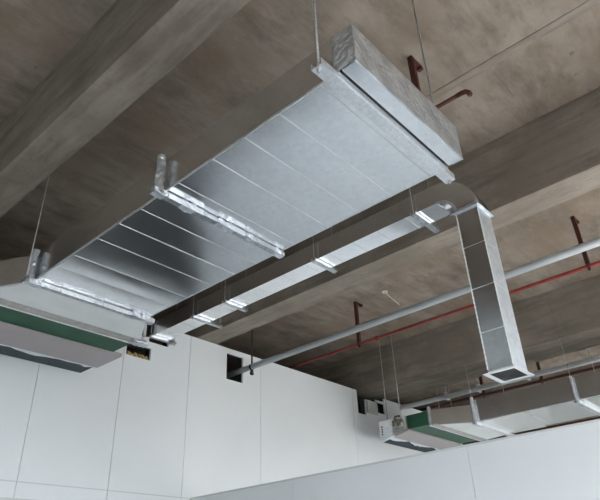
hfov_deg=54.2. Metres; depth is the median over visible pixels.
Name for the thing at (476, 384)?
clip
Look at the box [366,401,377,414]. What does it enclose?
panel
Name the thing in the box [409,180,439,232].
hanger
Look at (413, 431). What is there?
air conditioner
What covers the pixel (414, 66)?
bracket
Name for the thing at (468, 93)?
pipe
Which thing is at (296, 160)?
air duct
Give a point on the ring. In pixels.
(384, 291)
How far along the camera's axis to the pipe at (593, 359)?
9.59 m
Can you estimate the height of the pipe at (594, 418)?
0.120 m
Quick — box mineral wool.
[126,350,147,359]
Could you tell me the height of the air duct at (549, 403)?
0.331 m
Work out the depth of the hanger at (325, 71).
2.90 m
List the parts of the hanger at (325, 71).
threaded rod, threaded rod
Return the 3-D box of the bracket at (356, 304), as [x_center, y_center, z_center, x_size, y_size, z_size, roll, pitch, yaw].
[0.861,1.081,8.386,0.046,0.695,0.175,-26,-38,34]
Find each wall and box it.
[0,324,546,499]
[190,419,599,499]
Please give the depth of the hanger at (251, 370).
7.82 m
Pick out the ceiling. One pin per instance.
(92, 92)
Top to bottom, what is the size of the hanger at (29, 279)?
1.620 m
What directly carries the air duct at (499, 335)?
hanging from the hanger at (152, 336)
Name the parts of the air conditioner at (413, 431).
threaded rod, panel, plate, threaded rod, casing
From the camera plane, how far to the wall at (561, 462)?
4.54 m
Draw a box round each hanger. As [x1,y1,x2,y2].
[22,175,154,324]
[149,154,284,258]
[149,303,177,345]
[190,300,222,328]
[222,279,247,312]
[249,330,253,374]
[311,0,454,183]
[311,227,337,272]
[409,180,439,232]
[465,366,515,435]
[559,338,599,415]
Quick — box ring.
[382,290,399,304]
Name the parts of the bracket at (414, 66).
plate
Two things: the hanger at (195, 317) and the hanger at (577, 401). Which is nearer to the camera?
the hanger at (195, 317)
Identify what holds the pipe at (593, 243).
hanging from the hanger at (251, 370)
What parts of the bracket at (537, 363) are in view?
post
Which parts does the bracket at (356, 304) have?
post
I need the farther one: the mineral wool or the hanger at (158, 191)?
the mineral wool
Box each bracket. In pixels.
[353,301,362,347]
[407,55,422,91]
[479,376,484,397]
[536,361,543,383]
[570,216,590,270]
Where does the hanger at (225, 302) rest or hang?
hanging from the ceiling
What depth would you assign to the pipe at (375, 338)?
7.47 m
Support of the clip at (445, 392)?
hanging from the ceiling
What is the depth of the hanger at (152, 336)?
7.06 m
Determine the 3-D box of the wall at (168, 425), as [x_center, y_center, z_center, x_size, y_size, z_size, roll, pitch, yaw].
[0.891,3.910,8.838,0.128,5.120,18.500,-26,-38,34]
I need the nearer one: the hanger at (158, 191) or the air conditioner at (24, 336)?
the hanger at (158, 191)
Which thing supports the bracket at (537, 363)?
attached to the ceiling
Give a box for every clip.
[443,386,449,400]
[475,378,481,392]
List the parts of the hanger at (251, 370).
rod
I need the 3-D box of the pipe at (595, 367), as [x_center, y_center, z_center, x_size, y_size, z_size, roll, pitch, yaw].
[4.918,1.834,9.356,8.600,0.065,0.065,-26,-38,34]
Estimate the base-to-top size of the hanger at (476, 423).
1.638 m
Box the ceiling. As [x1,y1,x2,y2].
[0,0,599,426]
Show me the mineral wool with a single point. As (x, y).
(127, 351)
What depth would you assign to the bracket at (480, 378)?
10.67 m
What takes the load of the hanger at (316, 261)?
hanging from the ceiling
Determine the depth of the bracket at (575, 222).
6.59 m
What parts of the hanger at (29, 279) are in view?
threaded rod, splice plate, splice plate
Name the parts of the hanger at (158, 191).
splice plate, splice plate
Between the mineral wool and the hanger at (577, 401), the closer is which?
the mineral wool
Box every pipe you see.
[226,237,599,378]
[288,260,599,367]
[400,355,599,409]
[418,365,599,410]
[436,89,472,108]
[462,416,599,444]
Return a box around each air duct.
[0,24,462,347]
[150,182,534,383]
[426,370,599,440]

